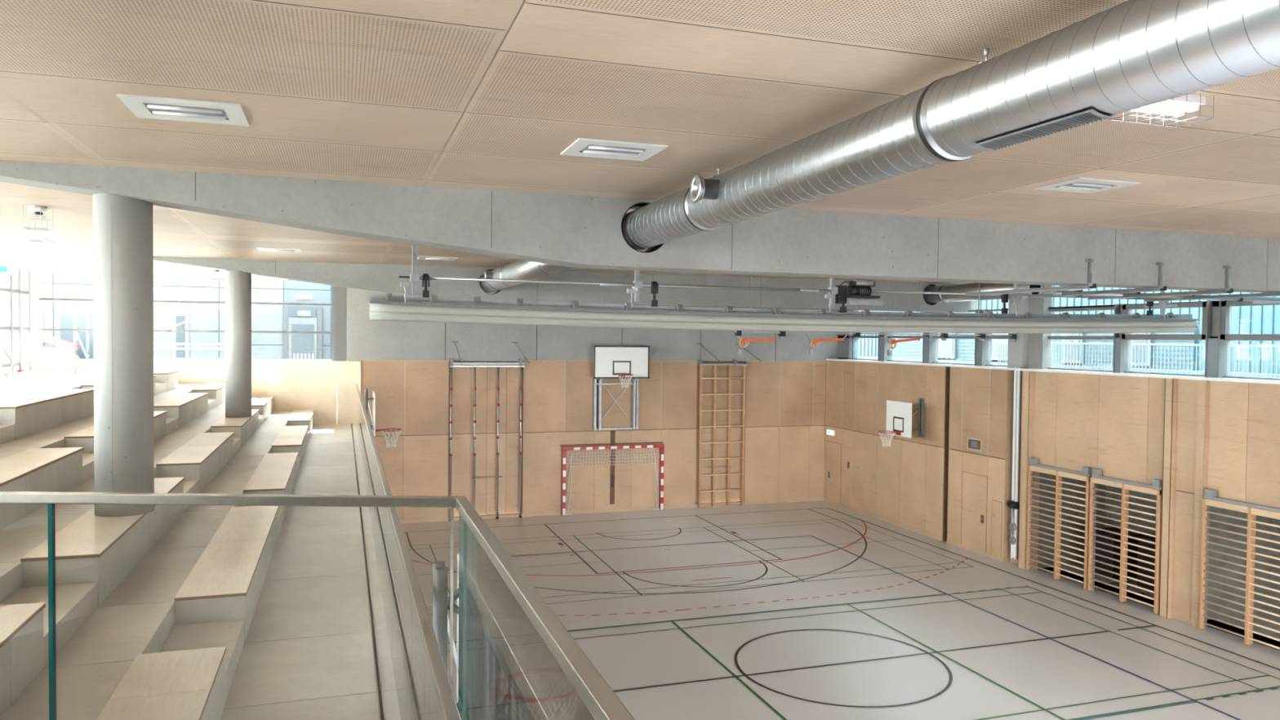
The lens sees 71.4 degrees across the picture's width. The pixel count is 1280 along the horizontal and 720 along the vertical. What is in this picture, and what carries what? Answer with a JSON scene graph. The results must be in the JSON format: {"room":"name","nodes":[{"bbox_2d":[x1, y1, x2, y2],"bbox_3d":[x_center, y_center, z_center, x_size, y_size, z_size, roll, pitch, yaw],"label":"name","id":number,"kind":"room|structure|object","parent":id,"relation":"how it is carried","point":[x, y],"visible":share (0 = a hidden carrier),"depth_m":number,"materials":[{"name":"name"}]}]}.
{"room":"sports hall","nodes":[
{"label":"sports hall","id":0,"kind":"room"},
{"bbox_2d":[0,269,41,373],"bbox_3d":[-11.641,0.330,10.081,0.500,4.800,28.600,0,2,-18],"label":"wall","id":1,"kind":"structure","parent":0,"point":[35,277],"depth_m":23.18,"materials":[{"name":"white paint"}]},
{"bbox_2d":[0,268,31,369],"bbox_3d":[-11.360,-0.633,9.688,0.220,2.550,27.730,0,2,-18],"label":"window","id":2,"kind":"structure","parent":1,"relation":"in","point":[15,290],"depth_m":22.05,"materials":[{"name":"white glass"}]},
{"bbox_2d":[0,368,400,719],"bbox_3d":[-7.554,1.639,11.379,8.080,2.000,28.200,0,2,-18],"label":"floor","id":3,"kind":"structure","parent":0,"point":[307,653],"depth_m":8.13,"materials":[{"name":"concrete"}]},
{"bbox_2d":[0,340,13,376],"bbox_3d":[-13.831,0.231,19.313,0.044,1.787,1.342,0,2,-18],"label":"stair handrail","id":4,"kind":"object","parent":3,"relation":"on","point":[1,344],"visible":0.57,"depth_m":19.58,"materials":[{"name":"silver metal"}]},
{"bbox_2d":[0,424,14,444],"bbox_3d":[-8.111,0.948,10.793,0.524,0.200,1.312,0,2,-18],"label":"step","id":5,"kind":"structure","parent":3,"relation":"on","point":[6,431],"depth_m":11.26,"materials":[{"name":"wood"}]},
{"bbox_2d":[0,602,45,715],"bbox_3d":[-3.954,1.817,5.166,0.542,0.430,1.231,0,2,-18],"label":"seat block","id":6,"kind":"object","parent":3,"relation":"on","point":[21,625],"visible":1,"depth_m":5.46,"materials":[{"name":"wood"}]},
{"bbox_2d":[0,447,84,530],"bbox_3d":[-6.239,1.307,8.607,0.542,0.430,4.031,0,2,-18],"label":"seat block","id":7,"kind":"object","parent":3,"relation":"on","point":[32,469],"visible":0.95,"depth_m":9.31,"materials":[{"name":"wood"}]},
{"bbox_2d":[0,388,93,439],"bbox_3d":[-8.947,0.760,13.314,0.542,0.430,4.001,0,2,-18],"label":"seat block","id":8,"kind":"object","parent":3,"relation":"on","point":[31,414],"visible":0.9,"depth_m":12.85,"materials":[{"name":"wood"}]},
{"bbox_2d":[0,582,97,666],"bbox_3d":[-4.373,1.896,6.400,0.524,0.200,1.362,0,2,-18],"label":"bench","id":9,"kind":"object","parent":3,"relation":"on","point":[74,602],"depth_m":6.65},
{"bbox_2d":[74,332,90,373],"bbox_3d":[-13.793,0.188,22.041,0.044,1.737,1.292,0,2,-18],"label":"stair handrail","id":10,"kind":"object","parent":3,"relation":"on","point":[76,335],"visible":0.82,"depth_m":21.61,"materials":[{"name":"silver metal"}]},
{"bbox_2d":[82,453,93,483],"bbox_3d":[-7.093,1.349,11.145,0.524,0.200,1.312,0,2,-18],"label":"step","id":11,"kind":"structure","parent":3,"relation":"on","point":[87,458],"depth_m":10.95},
{"bbox_2d":[20,476,184,606],"bbox_3d":[-5.222,1.708,8.959,0.542,0.430,4.031,0,2,-18],"label":"seat block","id":12,"kind":"object","parent":3,"relation":"on","point":[103,551],"visible":0.64,"depth_m":7.73,"materials":[{"name":"wood"}]},
{"bbox_2d":[93,193,154,516],"bbox_3d":[-5.070,-0.046,8.752,0.510,3.090,0.512,0,2,-18],"label":"concrete column","id":13,"kind":"structure","parent":12,"relation":"on","point":[123,226],"depth_m":8.55,"materials":[{"name":"concrete"}]},
{"bbox_2d":[63,410,167,453],"bbox_3d":[-7.930,1.162,13.665,0.542,0.430,4.001,0,2,-18],"label":"seat block","id":14,"kind":"object","parent":3,"relation":"on","point":[84,437],"visible":0.24,"depth_m":11.99,"materials":[{"name":"wood"}]},
{"bbox_2d":[80,375,155,395],"bbox_3d":[-10.589,0.620,18.225,0.542,0.430,3.881,0,2,-18],"label":"seat block","id":15,"kind":"object","parent":3,"relation":"on","point":[91,385],"visible":0.14,"depth_m":16.36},
{"bbox_2d":[155,382,166,394],"bbox_3d":[-11.424,0.664,20.705,0.524,0.200,1.342,0,2,-18],"label":"step","id":16,"kind":"structure","parent":3,"relation":"on","point":[159,387],"depth_m":20.79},
{"bbox_2d":[96,646,226,719],"bbox_3d":[-2.882,2.223,5.352,0.542,0.430,1.581,0,2,-18],"label":"seat block","id":17,"kind":"object","parent":3,"relation":"on","point":[185,684],"visible":1,"depth_m":5.50,"materials":[{"name":"wood"}]},
{"bbox_2d":[153,370,178,391],"bbox_3d":[-11.882,0.509,22.093,0.542,0.430,1.581,0,2,-18],"label":"seat block","id":18,"kind":"object","parent":3,"relation":"on","point":[170,377],"visible":0.65,"depth_m":21.77,"materials":[{"name":"wood"}]},
{"bbox_2d":[166,417,178,435],"bbox_3d":[-8.766,1.206,16.150,0.524,0.200,1.232,0,2,-18],"label":"step","id":19,"kind":"structure","parent":3,"relation":"on","point":[172,424],"depth_m":16.24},
{"bbox_2d":[153,392,208,427],"bbox_3d":[-9.571,1.022,18.576,0.542,0.430,3.881,0,2,-18],"label":"seat block","id":20,"kind":"object","parent":3,"relation":"on","point":[186,406],"visible":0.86,"depth_m":18.05,"materials":[{"name":"wood"}]},
{"bbox_2d":[182,479,199,511],"bbox_3d":[-6.076,1.751,11.496,0.524,0.200,1.312,0,2,-18],"label":"step","id":21,"kind":"structure","parent":3,"relation":"on","point":[192,486],"depth_m":11.77,"materials":[{"name":"concrete"}]},
{"bbox_2d":[155,431,234,493],"bbox_3d":[-6.912,1.564,14.017,0.542,0.430,4.001,0,2,-18],"label":"seat block","id":22,"kind":"object","parent":3,"relation":"on","point":[202,457],"visible":0.95,"depth_m":13.12,"materials":[{"name":"wood"}]},
{"bbox_2d":[160,619,244,704],"bbox_3d":[-3.355,2.298,6.752,0.524,0.200,1.362,0,2,-18],"label":"step","id":23,"kind":"structure","parent":3,"relation":"on","point":[229,634],"depth_m":7.00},
{"bbox_2d":[191,382,225,406],"bbox_3d":[-11.138,0.888,23.265,0.542,0.430,3.311,0,2,-18],"label":"seat block","id":24,"kind":"object","parent":3,"relation":"on","point":[216,391],"visible":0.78,"depth_m":22.25,"materials":[{"name":"wood"}]},
{"bbox_2d":[208,399,215,411],"bbox_3d":[-10.406,1.066,21.057,0.524,0.200,1.342,0,2,-18],"label":"step","id":25,"kind":"structure","parent":3,"relation":"on","point":[211,402],"depth_m":21.11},
{"bbox_2d":[174,506,278,643],"bbox_3d":[-4.205,2.110,9.310,0.542,0.430,4.031,0,2,-18],"label":"seat block","id":26,"kind":"object","parent":3,"relation":"on","point":[225,583],"visible":0.96,"depth_m":8.27,"materials":[{"name":"wood"}]},
{"bbox_2d":[210,409,259,447],"bbox_3d":[-8.554,1.423,18.928,0.542,0.430,3.881,0,2,-18],"label":"seat block","id":27,"kind":"object","parent":3,"relation":"on","point":[243,428],"visible":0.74,"depth_m":17.80,"materials":[{"name":"wood"}]},
{"bbox_2d":[225,270,251,417],"bbox_3d":[-8.537,-0.337,18.935,0.510,3.090,0.512,0,2,-18],"label":"concrete column","id":28,"kind":"structure","parent":27,"relation":"on","point":[237,282],"depth_m":18.73,"materials":[{"name":"concrete"}]},
{"bbox_2d":[233,437,240,455],"bbox_3d":[-7.749,1.608,16.502,0.524,0.200,1.232,0,2,-18],"label":"step","id":29,"kind":"structure","parent":3,"relation":"on","point":[237,441],"depth_m":16.67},
{"bbox_2d":[251,395,273,422],"bbox_3d":[-10.121,1.289,23.616,0.542,0.430,3.311,0,2,-18],"label":"seat block","id":30,"kind":"object","parent":3,"relation":"on","point":[264,404],"visible":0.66,"depth_m":23.23,"materials":[{"name":"wood"}]},
{"bbox_2d":[243,506,284,537],"bbox_3d":[-5.058,2.152,11.848,0.524,0.200,1.312,0,2,-18],"label":"step","id":31,"kind":"structure","parent":3,"relation":"on","point":[281,508],"depth_m":11.99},
{"bbox_2d":[243,452,297,517],"bbox_3d":[-5.895,1.965,14.368,0.542,0.430,4.001,0,2,-18],"label":"seat block","id":32,"kind":"object","parent":3,"relation":"on","point":[277,473],"visible":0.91,"depth_m":13.82,"materials":[{"name":"wood"}]},
{"bbox_2d":[271,425,308,465],"bbox_3d":[-7.537,1.825,19.279,0.542,0.430,3.881,0,2,-18],"label":"seat block","id":33,"kind":"object","parent":3,"relation":"on","point":[290,439],"visible":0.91,"depth_m":18.34,"materials":[{"name":"wood"}]},
{"bbox_2d":[287,409,314,437],"bbox_3d":[-9.103,1.691,23.968,0.542,0.430,3.311,0,2,-18],"label":"seat block","id":34,"kind":"object","parent":3,"relation":"on","point":[298,417],"visible":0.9,"depth_m":23.17,"materials":[{"name":"wood"}]},
{"bbox_2d":[0,491,635,719],"bbox_3d":[-1.272,1.598,2.898,7.857,1.795,2.812,2,2,40],"label":"glass railing","id":35,"kind":"object","parent":3,"relation":"on","point":[517,660],"visible":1,"depth_m":3.53,"materials":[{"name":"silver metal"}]},
{"bbox_2d":[351,423,385,719],"bbox_3d":[-4.810,2.163,15.201,0.040,0.014,22.680,0,2,-18],"label":"trim","id":36,"kind":"structure","parent":3,"relation":"on","point":[375,649],"depth_m":8.15,"materials":[{"name":"silver metal"}]},
{"bbox_2d":[355,383,461,719],"bbox_3d":[-4.401,1.594,14.383,0.055,1.199,23.900,0,2,-18],"label":"ledge","id":37,"kind":"object","parent":3,"relation":"on","point":[424,689],"visible":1,"depth_m":5.86,"materials":[{"name":"wood"}]},
{"bbox_2d":[37,287,838,523],"bbox_3d":[-4.389,1.214,27.497,24.300,7.300,0.460,0,2,-18],"label":"wall","id":38,"kind":"structure","parent":0,"point":[785,401],"depth_m":27.89,"materials":[{"name":"brown wood"}]},
{"bbox_2d":[39,285,346,360],"bbox_3d":[-12.224,-1.123,24.796,7.720,2.350,0.350,0,2,-18],"label":"window","id":39,"kind":"structure","parent":38,"relation":"in","point":[339,294],"depth_m":25.75,"materials":[{"name":"white metal"}]},
{"bbox_2d":[592,345,649,430],"bbox_3d":[-0.547,0.890,28.020,1.840,2.680,1.046,0,2,-18],"label":"basketball hoop","id":40,"kind":"object","parent":38,"relation":"attached to","point":[632,362],"visible":1,"depth_m":28.14,"materials":[{"name":"white plastic"}]},
{"bbox_2d":[696,342,761,507],"bbox_3d":[2.942,2.178,29.637,2.248,5.467,0.266,0,2,-18],"label":"ladder frame","id":41,"kind":"object","parent":38,"relation":"attached to","point":[700,362],"visible":1,"depth_m":29.59,"materials":[{"name":"wood"}]},
{"bbox_2d":[0,0,1279,284],"bbox_3d":[-0.219,-2.128,13.933,25.800,0.450,30.000,0,2,-18],"label":"ceiling","id":42,"kind":"structure","parent":0,"point":[484,95],"depth_m":6.01,"materials":[{"name":"brown wood"}]},
{"bbox_2d":[0,261,18,275],"bbox_3d":[-14.056,-2.045,19.761,0.450,0.290,0.066,0,2,-18],"label":"exit sign","id":43,"kind":"object","parent":42,"relation":"hanging from","point":[6,267],"visible":1,"depth_m":19.76,"materials":[{"name":"white plastic"}]},
{"bbox_2d":[0,237,55,243],"bbox_3d":[-10.404,-2.023,15.068,0.740,0.027,0.620,0,2,-18],"label":"recessed light","id":44,"kind":"object","parent":42,"relation":"in","point":[6,239],"visible":1,"depth_m":14.99,"materials":[{"name":"white metal"}]},
{"bbox_2d":[22,204,53,231],"bbox_3d":[-7.472,-1.762,11.056,0.256,0.283,0.256,0,2,-18],"label":"light","id":45,"kind":"object","parent":42,"relation":"attached to","point":[37,210],"visible":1,"depth_m":11.01,"materials":[{"name":"white metal"}]},
{"bbox_2d":[115,93,249,126],"bbox_3d":[-3.147,-1.726,6.194,0.740,0.027,0.620,0,2,-18],"label":"recessed light","id":46,"kind":"object","parent":42,"relation":"in","point":[144,107],"visible":1,"depth_m":6.15,"materials":[{"name":"white metal"}]},
{"bbox_2d":[256,247,302,252],"bbox_3d":[-6.611,-2.017,16.336,0.740,0.027,0.620,0,2,-18],"label":"recessed light","id":47,"kind":"object","parent":42,"relation":"in","point":[267,249],"visible":1,"depth_m":16.24,"materials":[{"name":"white metal"}]},
{"bbox_2d":[400,244,419,303],"bbox_3d":[-3.252,-1.343,12.594,0.260,1.113,0.220,0,2,-18],"label":"bracket","id":48,"kind":"object","parent":42,"relation":"hanging from","point":[415,277],"visible":0.93,"depth_m":12.66,"materials":[{"name":"metal"}]},
{"bbox_2d":[369,293,1199,333],"bbox_3d":[3.494,-0.697,14.899,15.342,0.465,0.300,0,2,-18],"label":"curtain","id":49,"kind":"object","parent":48,"relation":"hanging from","point":[388,307],"visible":1,"depth_m":14.23,"materials":[{"name":"fabric"}]},
{"bbox_2d":[417,256,457,260],"bbox_3d":[-4.066,-2.030,17.871,0.740,0.027,0.620,0,2,-18],"label":"recessed light","id":50,"kind":"object","parent":42,"relation":"in","point":[420,257],"visible":1,"depth_m":17.78,"materials":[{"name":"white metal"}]},
{"bbox_2d":[479,259,576,293],"bbox_3d":[-2.114,-1.712,16.318,0.608,0.548,9.704,0,2,-18],"label":"ventilation duct","id":51,"kind":"object","parent":42,"relation":"hanging from","point":[517,269],"visible":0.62,"depth_m":16.29,"materials":[{"name":"metal"}]},
{"bbox_2d":[484,271,493,278],"bbox_3d":[-3.174,-1.777,18.863,0.210,0.224,0.224,0,2,-18],"label":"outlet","id":52,"kind":"object","parent":51,"relation":"attached to","point":[486,275],"depth_m":18.79,"materials":[{"name":"metal"}]},
{"bbox_2d":[153,255,977,312],"bbox_3d":[-0.681,-1.744,21.542,20.950,0.810,0.501,0,2,-18],"label":"concrete beam","id":53,"kind":"structure","parent":42,"relation":"attached to","point":[378,277],"depth_m":21.17,"materials":[{"name":"grey concrete"}]},
{"bbox_2d":[560,137,667,160],"bbox_3d":[-0.223,-1.726,7.351,0.740,0.027,0.620,0,2,-18],"label":"recessed light","id":54,"kind":"object","parent":42,"relation":"in","point":[581,147],"visible":1,"depth_m":7.30,"materials":[{"name":"white metal"}]},
{"bbox_2d":[626,249,642,308],"bbox_3d":[-0.085,-1.338,13.653,0.260,1.113,0.220,0,2,-18],"label":"bracket","id":55,"kind":"object","parent":42,"relation":"hanging from","point":[638,284],"visible":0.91,"depth_m":13.68,"materials":[{"name":"metal"}]},
{"bbox_2d":[0,160,1279,293],"bbox_3d":[2.773,-1.449,11.208,20.950,0.810,0.501,0,2,-18],"label":"concrete beam","id":56,"kind":"structure","parent":42,"relation":"attached to","point":[585,232],"depth_m":10.31,"materials":[{"name":"grey concrete"}]},
{"bbox_2d":[964,258,1096,296],"bbox_3d":[5.692,-1.197,13.214,0.140,0.395,2.560,0,2,-18],"label":"track","id":57,"kind":"object","parent":56,"relation":"attached to","point":[1091,285],"visible":1,"depth_m":12.72,"materials":[{"name":"metal"}]},
{"bbox_2d":[1026,262,1166,297],"bbox_3d":[6.878,-1.195,13.611,0.140,0.395,2.560,0,2,-18],"label":"track","id":58,"kind":"object","parent":56,"relation":"attached to","point":[1162,287],"visible":1,"depth_m":13.08,"materials":[{"name":"metal"}]},
{"bbox_2d":[1087,265,1233,299],"bbox_3d":[8.073,-1.193,14.010,0.140,0.395,2.560,0,2,-18],"label":"track","id":59,"kind":"object","parent":56,"relation":"attached to","point":[1228,282],"visible":1,"depth_m":13.46,"materials":[{"name":"metal"}]},
{"bbox_2d":[1052,289,1279,302],"bbox_3d":[9.130,-1.065,14.979,5.400,0.100,0.095,0,2,-18],"label":"pipe","id":60,"kind":"object","parent":59,"relation":"attached to","point":[1056,292],"visible":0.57,"depth_m":14.91,"materials":[{"name":"metal"}]},
{"bbox_2d":[1145,292,1279,301],"bbox_3d":[9.296,-1.191,14.419,0.140,0.395,2.560,0,2,-18],"label":"track","id":61,"kind":"object","parent":56,"relation":"attached to","point":[1271,294],"visible":1,"depth_m":14.31,"materials":[{"name":"metal"}]},
{"bbox_2d":[824,277,838,312],"bbox_3d":[3.159,-1.333,14.737,0.260,1.113,0.220,0,2,-18],"label":"bracket","id":62,"kind":"object","parent":42,"relation":"hanging from","point":[833,290],"visible":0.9,"depth_m":14.77,"materials":[{"name":"metal"}]},
{"bbox_2d":[399,275,1146,306],"bbox_3d":[3.381,-1.134,14.828,14.300,0.430,0.240,0,2,-18],"label":"shaft","id":63,"kind":"object","parent":62,"relation":"attached to","point":[857,288],"visible":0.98,"depth_m":14.71,"materials":[{"name":"grey metal"}]},
{"bbox_2d":[422,273,429,297],"bbox_3d":[-3.054,-1.060,12.694,0.100,0.340,0.110,0,2,-18],"label":"strap","id":64,"kind":"object","parent":63,"relation":"hanging from","point":[425,277],"visible":1,"depth_m":12.65,"materials":[{"name":"black fabric"}]},
{"bbox_2d":[650,281,658,306],"bbox_3d":[0.217,-1.020,13.789,0.100,0.390,0.110,0,2,-18],"label":"strap","id":65,"kind":"object","parent":63,"relation":"hanging from","point":[654,288],"visible":1,"depth_m":13.75,"materials":[{"name":"black fabric"}]},
{"bbox_2d":[840,290,847,312],"bbox_3d":[3.375,-0.989,14.845,0.100,0.400,0.110,0,2,-18],"label":"strap","id":66,"kind":"object","parent":63,"relation":"hanging from","point":[842,309],"visible":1,"depth_m":14.80,"materials":[{"name":"black fabric"}]},
{"bbox_2d":[1000,293,1008,313],"bbox_3d":[6.486,-1.019,15.884,0.100,0.390,0.110,0,2,-18],"label":"strap","id":67,"kind":"object","parent":63,"relation":"hanging from","point":[1005,296],"visible":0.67,"depth_m":15.84,"materials":[{"name":"black fabric"}]},
{"bbox_2d":[1145,299,1153,315],"bbox_3d":[9.683,-1.029,16.953,0.100,0.360,0.110,0,2,-18],"label":"strap","id":68,"kind":"object","parent":63,"relation":"hanging from","point":[1149,304],"visible":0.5,"depth_m":16.91,"materials":[{"name":"black fabric"}]},
{"bbox_2d":[733,275,1017,341],"bbox_3d":[5.758,-1.249,21.125,7.700,1.550,0.160,0,2,-18],"label":"track","id":69,"kind":"object","parent":42,"relation":"hanging from","point":[981,337],"visible":0.84,"depth_m":21.35,"materials":[{"name":"metal"}]},
{"bbox_2d":[734,333,777,354],"bbox_3d":[2.604,-0.372,20.148,1.111,0.504,0.208,0,2,-18],"label":"rings","id":70,"kind":"object","parent":69,"relation":"hanging from","point":[744,340],"visible":1,"depth_m":20.04,"materials":[{"name":"brown wood"}]},
{"bbox_2d":[805,333,847,355],"bbox_3d":[4.312,-0.370,20.719,1.111,0.504,0.208,0,2,-18],"label":"rings","id":71,"kind":"object","parent":69,"relation":"hanging from","point":[813,341],"visible":1,"depth_m":20.60,"materials":[{"name":"brown wood"}]},
{"bbox_2d":[884,334,923,355],"bbox_3d":[6.303,-0.366,21.385,1.111,0.504,0.208,0,2,-18],"label":"rings","id":72,"kind":"object","parent":69,"relation":"hanging from","point":[893,341],"visible":1,"depth_m":21.27,"materials":[{"name":"brown wood"}]},
{"bbox_2d":[622,0,1279,250],"bbox_3d":[1.466,-1.402,5.552,0.643,0.554,10.404,0,2,-18],"label":"ventilation duct","id":73,"kind":"object","parent":42,"relation":"hanging from","point":[1130,55],"visible":0.94,"depth_m":4.32,"materials":[{"name":"metal"}]},
{"bbox_2d":[689,173,719,202],"bbox_3d":[0.580,-1.454,7.575,0.245,0.244,0.244,0,2,-18],"label":"outlet","id":74,"kind":"object","parent":73,"relation":"attached to","point":[700,188],"depth_m":7.51,"materials":[{"name":"metal"}]},
{"bbox_2d":[973,107,1113,151],"bbox_3d":[1.931,-1.106,4.313,0.128,0.035,0.780,0,2,-18],"label":"grille","id":75,"kind":"object","parent":73,"relation":"attached to","point":[1071,117],"depth_m":4.26,"materials":[{"name":"metal"}]},
{"bbox_2d":[923,282,1043,303],"bbox_3d":[8.418,-1.725,22.633,0.468,0.468,4.400,0,2,-18],"label":"ventilation duct","id":76,"kind":"object","parent":42,"relation":"hanging from","point":[968,287],"visible":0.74,"depth_m":22.52,"materials":[{"name":"metal"}]},
{"bbox_2d":[1010,284,1022,316],"bbox_3d":[6.725,-1.327,15.929,0.260,1.113,0.220,0,2,-18],"label":"bracket","id":77,"kind":"object","parent":42,"relation":"hanging from","point":[1015,300],"visible":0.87,"depth_m":15.95,"materials":[{"name":"metal"}]},
{"bbox_2d":[1031,177,1140,193],"bbox_3d":[4.396,-1.716,8.800,0.740,0.027,0.620,0,2,-18],"label":"recessed light","id":78,"kind":"object","parent":42,"relation":"in","point":[1086,185],"visible":1,"depth_m":8.75,"materials":[{"name":"white metal"}]},
{"bbox_2d":[1109,93,1214,127],"bbox_3d":[3.281,-1.586,5.605,0.566,0.143,0.266,0,2,-18],"label":"light","id":79,"kind":"object","parent":42,"relation":"attached to","point":[1174,107],"visible":0.68,"depth_m":5.57,"materials":[{"name":"white metal"}]},
{"bbox_2d":[1158,290,1168,319],"bbox_3d":[10.007,-1.321,17.026,0.260,1.113,0.220,0,2,-18],"label":"bracket","id":80,"kind":"object","parent":42,"relation":"hanging from","point":[1162,304],"visible":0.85,"depth_m":17.05,"materials":[{"name":"metal"}]},
{"bbox_2d":[400,500,1279,719],"bbox_3d":[3.995,5.404,15.293,16.320,0.309,28.300,0,2,-18],"label":"floor","id":81,"kind":"structure","parent":0,"point":[819,610],"depth_m":17.37,"materials":[{"name":"laminate"}]},
{"bbox_2d":[448,341,529,521],"bbox_3d":[-4.594,2.156,27.170,2.409,5.430,0.261,0,2,-18],"label":"frame","id":82,"kind":"object","parent":81,"relation":"on","point":[520,363],"visible":0.93,"depth_m":27.07,"materials":[{"name":"metal"}]},
{"bbox_2d":[561,443,664,515],"bbox_3d":[-0.841,3.797,28.445,3.380,2.160,0.122,0,2,-18],"label":"goal","id":83,"kind":"object","parent":81,"relation":"on","point":[661,446],"visible":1,"depth_m":28.39,"materials":[{"name":"red paint"}]},
{"bbox_2d":[823,359,1279,650],"bbox_3d":[12.134,2.817,17.940,2.612,4.950,28.300,0,2,-18],"label":"wall","id":84,"kind":"structure","parent":0,"point":[1192,434],"depth_m":21.03,"materials":[{"name":"brown wood"}]},
{"bbox_2d":[826,440,841,502],"bbox_3d":[6.600,3.853,30.396,0.048,2.100,0.958,0,2,-18],"label":"door","id":85,"kind":"structure","parent":84,"relation":"in","point":[833,450],"depth_m":30.36,"materials":[{"name":"brown wood"}]},
{"bbox_2d":[877,398,924,446],"bbox_3d":[7.486,1.789,25.540,1.072,1.351,1.251,2,2,33],"label":"basketball hoop","id":86,"kind":"object","parent":84,"relation":"attached to","point":[899,414],"visible":1,"depth_m":25.55,"materials":[{"name":"white plastic"}]},
{"bbox_2d":[960,471,987,552],"bbox_3d":[8.859,4.056,23.636,0.048,2.080,0.978,0,2,-18],"label":"door","id":87,"kind":"structure","parent":84,"relation":"in","point":[974,492],"depth_m":23.62,"materials":[{"name":"brown wood"}]},
{"bbox_2d":[967,437,982,451],"bbox_3d":[8.866,2.236,23.613,0.016,0.320,0.560,0,2,-18],"label":"wall box","id":88,"kind":"object","parent":84,"relation":"attached to","point":[975,444],"visible":1,"depth_m":23.59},
{"bbox_2d":[991,499,1002,557],"bbox_3d":[9.143,4.365,22.822,0.025,1.510,0.378,0,2,-18],"label":"door","id":89,"kind":"structure","parent":84,"relation":"in","point":[997,506],"depth_m":22.82,"materials":[{"name":"brown wood"}]},
{"bbox_2d":[1007,367,1021,559],"bbox_3d":[9.361,2.585,22.280,0.160,4.800,0.240,0,2,-18],"label":"post","id":90,"kind":"object","parent":84,"relation":"attached to","point":[1013,504],"visible":1,"depth_m":22.27,"materials":[{"name":"white metal"}]},
{"bbox_2d":[1007,284,1052,368],"bbox_3d":[9.707,-0.901,22.196,0.430,2.220,0.990,0,2,-18],"label":"concrete pillar","id":91,"kind":"structure","parent":84,"relation":"on","point":[1033,351],"depth_m":22.09,"materials":[{"name":"concrete"}]},
{"bbox_2d":[1026,457,1092,590],"bbox_3d":[9.817,3.785,20.911,0.140,2.780,1.850,0,2,-18],"label":"wall bars","id":92,"kind":"object","parent":84,"relation":"attached to","point":[1086,473],"visible":1,"depth_m":20.89,"materials":[{"name":"brown wood"}]},
{"bbox_2d":[1094,527,1146,584],"bbox_3d":[11.217,4.612,21.007,1.000,1.150,0.800,0,2,-18],"label":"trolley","id":93,"kind":"object","parent":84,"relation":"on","point":[1131,540],"visible":0.41,"depth_m":20.66,"materials":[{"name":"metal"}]},
{"bbox_2d":[1087,468,1162,614],"bbox_3d":[10.408,3.835,19.143,0.140,2.780,1.780,0,2,-18],"label":"wall bars","id":94,"kind":"object","parent":84,"relation":"attached to","point":[1096,477],"visible":1,"depth_m":19.11,"materials":[{"name":"brown wood"}]},
{"bbox_2d":[1137,534,1155,595],"bbox_3d":[11.725,4.580,19.488,1.000,1.300,1.100,0,2,-18],"label":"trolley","id":95,"kind":"object","parent":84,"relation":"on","point":[1148,538],"visible":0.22,"depth_m":19.63,"materials":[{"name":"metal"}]},
{"bbox_2d":[1199,488,1279,649],"bbox_3d":[11.297,3.911,16.483,0.140,2.780,1.910,0,2,-18],"label":"wall bars","id":96,"kind":"object","parent":84,"relation":"attached to","point":[1210,499],"visible":1,"depth_m":16.60,"materials":[{"name":"brown wood"}]},
{"label":"outside","id":97,"kind":"structure","parent":0,"visible":0},
{"bbox_2d":[997,342,1279,377],"bbox_3d":[16.064,0.123,25.821,0.050,1.180,16.300,0,2,-18],"label":"fence","id":98,"kind":"object","parent":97,"point":[998,343],"visible":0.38,"depth_m":26.87,"materials":[{"name":"metal"}]},
{"bbox_3d":[-3.860,3.755,12.621,0.280,2.980,28.300,0,2,-18],"label":"wall","id":99,"kind":"structure","parent":0,"visible":0},
{"bbox_2d":[364,388,401,447],"bbox_3d":[-6.204,1.695,21.008,0.967,2.030,0.934,2,2,33],"label":"basketball hoop","id":100,"kind":"object","parent":99,"relation":"attached to","point":[373,398],"visible":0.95,"depth_m":20.88,"materials":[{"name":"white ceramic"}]},
{"bbox_2d":[432,552,458,707],"bbox_3d":[-0.934,2.170,5.274,0.967,1.980,0.934,2,2,33],"label":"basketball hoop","id":101,"kind":"object","parent":99,"relation":"attached to","point":[441,602],"visible":0.06,"depth_m":5.04,"materials":[{"name":"white plastic"}]},
{"bbox_3d":[6.394,5.291,31.017,120.000,0.190,120.000,0,2,-18],"label":"ground","id":102,"kind":"structure","parent":0,"visible":0},
{"bbox_2d":[837,285,1279,380],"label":"window","id":103,"kind":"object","parent":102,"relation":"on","point":[1256,319],"visible":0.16,"depth_m":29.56,"materials":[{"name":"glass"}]},
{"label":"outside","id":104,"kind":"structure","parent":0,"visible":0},
{"bbox_3d":[-14.690,1.394,12.256,20.100,1.500,36.000,0,2,-18],"label":"paving","id":105,"kind":"object","parent":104,"visible":0},
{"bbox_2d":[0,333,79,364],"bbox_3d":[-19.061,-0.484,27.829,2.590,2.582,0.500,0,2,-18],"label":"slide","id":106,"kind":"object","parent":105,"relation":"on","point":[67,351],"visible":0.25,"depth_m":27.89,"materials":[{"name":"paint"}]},
{"bbox_2d":[40,273,331,359],"bbox_3d":[-21.171,-1.898,29.140,26.500,5.300,0.700,0,2,-18],"label":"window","id":107,"kind":"structure","parent":105,"relation":"on","point":[65,314],"depth_m":31.01,"materials":[{"name":"glass"}]},
{"bbox_2d":[293,353,313,359],"bbox_3d":[-12.057,0.225,31.915,0.655,0.900,0.030,0,2,-18],"label":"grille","id":108,"kind":"object","parent":107,"relation":"attached to","point":[296,356],"depth_m":31.92,"materials":[{"name":"white metal"}]},
{"bbox_2d":[296,295,311,315],"bbox_3d":[-12.031,-1.956,31.919,0.500,0.700,0.180,0,2,-18],"label":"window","id":109,"kind":"structure","parent":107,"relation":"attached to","point":[300,309],"depth_m":31.92,"materials":[{"name":"glass"}]},
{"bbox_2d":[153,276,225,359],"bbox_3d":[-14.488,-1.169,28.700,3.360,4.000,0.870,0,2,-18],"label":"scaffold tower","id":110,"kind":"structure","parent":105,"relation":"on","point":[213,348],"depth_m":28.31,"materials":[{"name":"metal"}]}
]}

